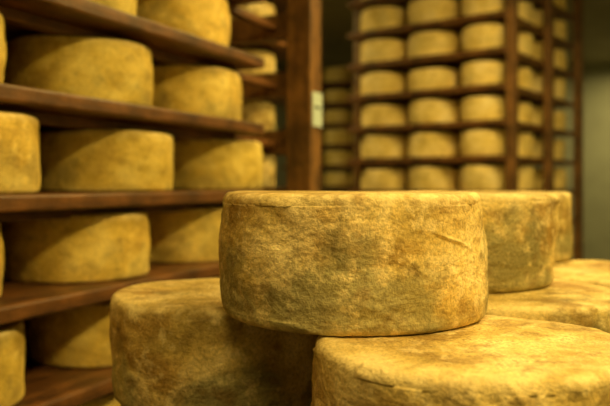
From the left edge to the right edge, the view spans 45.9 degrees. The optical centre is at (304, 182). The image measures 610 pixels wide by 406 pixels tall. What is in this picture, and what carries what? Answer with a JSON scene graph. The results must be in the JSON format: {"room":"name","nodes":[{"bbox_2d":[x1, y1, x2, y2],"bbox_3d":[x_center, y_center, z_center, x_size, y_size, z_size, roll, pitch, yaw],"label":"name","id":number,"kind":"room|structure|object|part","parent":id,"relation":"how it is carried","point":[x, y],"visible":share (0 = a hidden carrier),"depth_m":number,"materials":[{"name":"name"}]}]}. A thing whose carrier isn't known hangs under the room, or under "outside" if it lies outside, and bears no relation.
{"room":"cheese aging cellar","nodes":[
{"label":"cheese aging cellar","id":0,"kind":"room"},
{"bbox_2d":[22,319,27,342],"bbox_3d":[-0.862,0.362,2.108,0.353,0.152,0.354,0,0,-37],"label":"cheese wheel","id":1,"kind":"object","parent":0,"point":[24,321],"depth_m":1.96,"materials":[{"name":"food"}]},
{"bbox_2d":[79,392,120,405],"bbox_3d":[-0.549,0.570,1.820,0.356,0.153,0.354,0,0,40],"label":"cheese wheel","id":2,"kind":"object","parent":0,"point":[109,399],"depth_m":1.67,"materials":[{"name":"yellow food"}]},
{"bbox_2d":[274,70,286,187],"bbox_3d":[-2.531,-0.175,5.358,0.103,2.750,12.600,0,0,25],"label":"wall","id":3,"kind":"structure","parent":0,"point":[281,115],"depth_m":9.97,"materials":[{"name":"paint"}]},
{"bbox_2d":[275,0,609,72],"bbox_3d":[0.372,-1.600,4.014,6.500,0.100,12.800,0,0,25],"label":"ceiling","id":4,"kind":"structure","parent":0,"point":[337,19],"depth_m":7.51,"materials":[{"name":"paint"}]},
{"bbox_2d":[321,63,609,260],"bbox_3d":[3.038,-0.175,9.773,6.500,2.750,0.100,0,0,25],"label":"wall","id":5,"kind":"structure","parent":0,"point":[596,77],"depth_m":9.38,"materials":[{"name":"paint"}]},
{"bbox_3d":[0.372,1.250,4.014,6.500,0.100,12.800,0,0,25],"label":"floor","id":6,"kind":"structure","parent":0,"visible":0},
{"bbox_2d":[0,0,321,405],"bbox_3d":[-0.847,0.025,1.659,0.873,2.347,3.757,0,0,25],"label":"rack","id":7,"kind":"object","parent":6,"relation":"on","point":[293,34],"visible":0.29,"depth_m":1.77,"materials":[{"name":"brown wood"}]},
{"bbox_2d":[0,226,4,295],"bbox_3d":[-0.768,0.152,1.371,0.365,0.156,0.365,0,0,15],"label":"cheese wheel","id":8,"kind":"object","parent":7,"relation":"on","point":[2,262],"depth_m":1.41,"materials":[{"name":"yellow food"}]},
{"bbox_2d":[0,13,6,82],"bbox_3d":[-0.763,-0.263,1.373,0.360,0.154,0.358,0,0,6],"label":"cheese wheel","id":9,"kind":"object","parent":7,"relation":"on","point":[3,52],"depth_m":1.41,"materials":[{"name":"yellow food"}]},
{"bbox_2d":[0,320,24,405],"bbox_3d":[-0.737,0.358,1.411,0.352,0.159,0.358,0,0,-25],"label":"cheese wheel","id":10,"kind":"object","parent":7,"relation":"on","point":[12,338],"depth_m":1.39,"materials":[{"name":"yellow food"}]},
{"bbox_2d":[0,112,40,194],"bbox_3d":[-0.721,-0.058,1.447,0.355,0.159,0.360,0,0,-34],"label":"cheese wheel","id":11,"kind":"object","parent":7,"relation":"on","point":[20,173],"depth_m":1.39,"materials":[{"name":"yellow food"}]},
{"bbox_2d":[25,343,32,361],"bbox_3d":[-1.120,0.455,1.439,0.497,0.033,2.930,0,0,25],"label":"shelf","id":12,"kind":"object","parent":7,"relation":"attached to","point":[28,358],"depth_m":1.84,"materials":[{"name":"brown wood"}]},
{"bbox_2d":[14,360,112,405],"bbox_3d":[-0.816,0.455,1.138,0.300,0.033,2.640,0,0,25],"label":"shelf","id":13,"kind":"object","parent":7,"relation":"attached to","point":[45,385],"depth_m":1.57,"materials":[{"name":"brown wood"}]},
{"bbox_2d":[27,300,111,367],"bbox_3d":[-0.527,0.361,1.863,0.358,0.155,0.357,0,0,-9],"label":"cheese wheel","id":14,"kind":"object","parent":7,"relation":"on","point":[77,337],"depth_m":1.69,"materials":[{"name":"yellow food"}]},
{"bbox_2d":[1,211,149,283],"bbox_3d":[-0.566,0.151,1.798,0.352,0.158,0.353,0,0,31],"label":"cheese wheel","id":15,"kind":"object","parent":7,"relation":"on","point":[112,246],"depth_m":1.64,"materials":[{"name":"yellow food"}]},
{"bbox_2d":[3,34,152,106],"bbox_3d":[-0.564,-0.263,1.803,0.358,0.154,0.358,0,0,22],"label":"cheese wheel","id":16,"kind":"object","parent":7,"relation":"on","point":[102,68],"depth_m":1.65,"materials":[{"name":"yellow food"}]},
{"bbox_2d":[38,129,173,191],"bbox_3d":[-0.523,-0.053,1.875,0.358,0.151,0.362,0,0,-19],"label":"cheese wheel","id":17,"kind":"object","parent":7,"relation":"on","point":[84,160],"depth_m":1.72,"materials":[{"name":"yellow food"}]},
{"bbox_2d":[0,262,219,324],"bbox_3d":[-0.816,0.246,1.138,0.300,0.033,2.640,0,0,25],"label":"shelf","id":18,"kind":"object","parent":7,"relation":"attached to","point":[18,300],"depth_m":1.56,"materials":[{"name":"brown wood"}]},
{"bbox_2d":[90,0,136,15],"bbox_3d":[-0.586,-0.471,1.736,0.360,0.154,0.351,0,0,-28],"label":"cheese wheel","id":19,"kind":"object","parent":7,"relation":"on","point":[128,6],"depth_m":1.68,"materials":[{"name":"yellow food"}]},
{"bbox_2d":[0,190,263,212],"bbox_3d":[-0.816,0.038,1.138,0.300,0.033,2.640,0,0,25],"label":"shelf","id":20,"kind":"object","parent":7,"relation":"attached to","point":[39,202],"depth_m":1.64,"materials":[{"name":"brown wood"}]},
{"bbox_2d":[0,0,264,70],"bbox_3d":[-0.816,-0.378,1.138,0.300,0.033,2.640,0,0,25],"label":"shelf","id":21,"kind":"object","parent":7,"relation":"attached to","point":[86,17],"depth_m":1.72,"materials":[{"name":"brown wood"}]},
{"bbox_2d":[0,83,264,134],"bbox_3d":[-0.816,-0.170,1.138,0.300,0.033,2.640,0,0,25],"label":"shelf","id":22,"kind":"object","parent":7,"relation":"attached to","point":[37,103],"depth_m":1.67,"materials":[{"name":"brown wood"}]},
{"bbox_2d":[136,0,230,46],"bbox_3d":[-0.402,-0.473,2.159,0.357,0.157,0.354,0,0,-12],"label":"cheese wheel","id":23,"kind":"object","parent":7,"relation":"on","point":[206,19],"depth_m":2.01,"materials":[{"name":"yellow food"}]},
{"bbox_2d":[147,206,222,263],"bbox_3d":[-0.372,0.150,2.219,0.369,0.160,0.363,0,0,-44],"label":"cheese wheel","id":24,"kind":"object","parent":7,"relation":"on","point":[191,235],"depth_m":2.05,"materials":[{"name":"yellow food"}]},
{"bbox_2d":[152,65,241,120],"bbox_3d":[-0.373,-0.262,2.222,0.361,0.153,0.362,0,0,37],"label":"cheese wheel","id":25,"kind":"object","parent":7,"relation":"on","point":[204,90],"depth_m":2.06,"materials":[{"name":"yellow food"}]},
{"bbox_2d":[172,139,262,189],"bbox_3d":[-0.316,-0.056,2.340,0.359,0.157,0.361,0,0,-3],"label":"cheese wheel","id":26,"kind":"object","parent":7,"relation":"on","point":[213,164],"depth_m":2.17,"materials":[{"name":"yellow food"}]},
{"bbox_2d":[230,1,275,19],"bbox_3d":[-0.302,-0.679,3.080,0.360,0.154,0.356,0,0,43],"label":"cheese wheel","id":27,"kind":"object","parent":7,"relation":"on","point":[265,8],"depth_m":2.95,"materials":[{"name":"yellow food"}]},
{"bbox_2d":[234,48,275,73],"bbox_3d":[-0.302,-0.471,3.081,0.354,0.154,0.356,0,0,3],"label":"cheese wheel","id":28,"kind":"object","parent":7,"relation":"on","point":[270,64],"depth_m":2.96,"materials":[{"name":"yellow food"}]},
{"bbox_3d":[-0.363,-0.561,2.736,0.780,0.088,0.060,0,0,25],"label":"rail","id":29,"kind":"part","parent":7,"relation":"part of","materials":[{"name":"brown wood"}]},
{"bbox_2d":[230,41,286,59],"bbox_3d":[-0.335,-0.586,3.093,0.530,0.033,0.609,0,0,25],"label":"shelf","id":30,"kind":"object","parent":7,"relation":"attached to","point":[279,49],"depth_m":3.02,"materials":[{"name":"brown wood"}]},
{"bbox_2d":[242,100,275,130],"bbox_3d":[-0.301,-0.263,3.080,0.358,0.154,0.355,0,0,-37],"label":"cheese wheel","id":31,"kind":"object","parent":7,"relation":"on","point":[255,111],"depth_m":2.95,"materials":[{"name":"yellow food"}]},
{"bbox_3d":[-0.363,-0.145,2.736,0.780,0.088,0.060,0,0,25],"label":"rail","id":32,"kind":"part","parent":7,"relation":"part of","materials":[{"name":"brown wood"}]},
{"bbox_3d":[-0.363,-0.353,2.736,0.780,0.088,0.060,0,0,25],"label":"rail","id":33,"kind":"part","parent":7,"relation":"part of","materials":[{"name":"brown wood"}]},
{"bbox_2d":[262,156,275,187],"bbox_3d":[-0.303,-0.055,3.081,0.355,0.154,0.354,0,0,12],"label":"cheese wheel","id":34,"kind":"object","parent":7,"relation":"on","point":[269,162],"depth_m":2.99,"materials":[{"name":"yellow food"}]},
{"bbox_3d":[-0.363,0.063,2.736,0.780,0.088,0.060,0,0,25],"label":"rail","id":35,"kind":"part","parent":7,"relation":"part of","materials":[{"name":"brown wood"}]},
{"bbox_3d":[-0.003,0.025,2.566,0.095,2.350,0.095,0,0,25],"label":"post","id":36,"kind":"part","parent":7,"relation":"part of","materials":[{"name":"brown wood"}]},
{"bbox_2d":[282,67,411,188],"bbox_3d":[0.561,-0.030,7.632,1.604,2.460,0.705,0,0,37],"label":"rack","id":37,"kind":"object","parent":6,"relation":"on","point":[337,83],"visible":0.17,"depth_m":7.43,"materials":[{"name":"brown wood"}]},
{"bbox_2d":[347,0,582,259],"bbox_3d":[1.111,-0.101,4.962,1.184,2.601,1.345,0,0,37],"label":"rack","id":38,"kind":"object","parent":6,"relation":"on","point":[476,87],"visible":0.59,"depth_m":4.50,"materials":[{"name":"brown wood"}]},
{"bbox_3d":[0.371,-0.101,4.920,0.050,2.601,0.070,0,0,37],"label":"post","id":39,"kind":"part","parent":38,"relation":"part of","materials":[{"name":"brown wood"}]},
{"bbox_3d":[1.183,-0.101,4.112,0.050,2.601,0.070,0,0,37],"label":"post","id":40,"kind":"part","parent":38,"relation":"part of","materials":[{"name":"brown wood"}]},
{"bbox_3d":[1.564,-0.101,4.620,0.050,2.601,0.070,0,0,37],"label":"post","id":41,"kind":"part","parent":38,"relation":"part of","materials":[{"name":"brown wood"}]},
{"bbox_3d":[1.948,-0.101,5.132,0.050,2.601,0.070,0,0,37],"label":"post","id":42,"kind":"part","parent":38,"relation":"part of","materials":[{"name":"brown wood"}]},
{"bbox_3d":[0.315,0.765,1.315,0.866,0.870,1.450,0,0,25],"label":"wooden table","id":43,"kind":"object","parent":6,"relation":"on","visible":0},
{"bbox_2d":[109,278,318,405],"bbox_3d":[-0.127,0.251,1.152,0.358,0.158,0.357,0,0,-22],"label":"cheese wheel","id":44,"kind":"object","parent":43,"relation":"on","point":[173,342],"visible":0.66,"depth_m":0.99,"materials":[{"name":"food"}]},
{"bbox_2d":[311,315,609,405],"bbox_3d":[0.182,0.251,0.803,0.358,0.158,0.357,0,0,-12],"label":"cheese wheel","id":45,"kind":"object","parent":43,"relation":"on","point":[492,360],"visible":0.92,"depth_m":0.70,"materials":[{"name":"food"}]},
{"bbox_2d":[218,190,488,336],"bbox_3d":[0.065,0.091,0.967,0.358,0.160,0.359,0,0,-34],"label":"cheese wheel","id":46,"kind":"object","parent":45,"relation":"on","point":[324,263],"visible":1,"depth_m":0.81,"materials":[{"name":"food"}]},
{"bbox_2d":[485,279,609,333],"bbox_3d":[0.339,0.251,1.165,0.361,0.158,0.358,0,0,0],"label":"cheese wheel","id":47,"kind":"object","parent":43,"relation":"on","point":[562,301],"visible":0.16,"depth_m":1.02,"materials":[{"name":"food"}]},
{"bbox_2d":[474,191,559,292],"bbox_3d":[0.258,0.093,1.274,0.362,0.156,0.363,0,0,8],"label":"cheese wheel","id":48,"kind":"object","parent":47,"relation":"on","point":[521,227],"visible":0.34,"depth_m":1.11,"materials":[{"name":"food"}]},
{"bbox_2d":[553,260,609,287],"bbox_3d":[0.603,0.251,1.441,0.361,0.158,0.362,0,0,-25],"label":"cheese wheel","id":49,"kind":"object","parent":43,"relation":"on","point":[596,272],"visible":0.22,"depth_m":1.40,"materials":[{"name":"food"}]},
{"bbox_3d":[0.420,0.250,1.810,0.362,0.158,0.362,0,0,8],"label":"cheese wheel","id":50,"kind":"object","parent":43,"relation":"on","visible":0},
{"bbox_2d":[475,191,572,262],"bbox_3d":[0.431,0.095,1.674,0.360,0.152,0.358,0,0,8],"label":"cheese wheel","id":51,"kind":"object","parent":50,"relation":"on","point":[564,243],"visible":0.21,"depth_m":1.55,"materials":[{"name":"food"}]}
]}

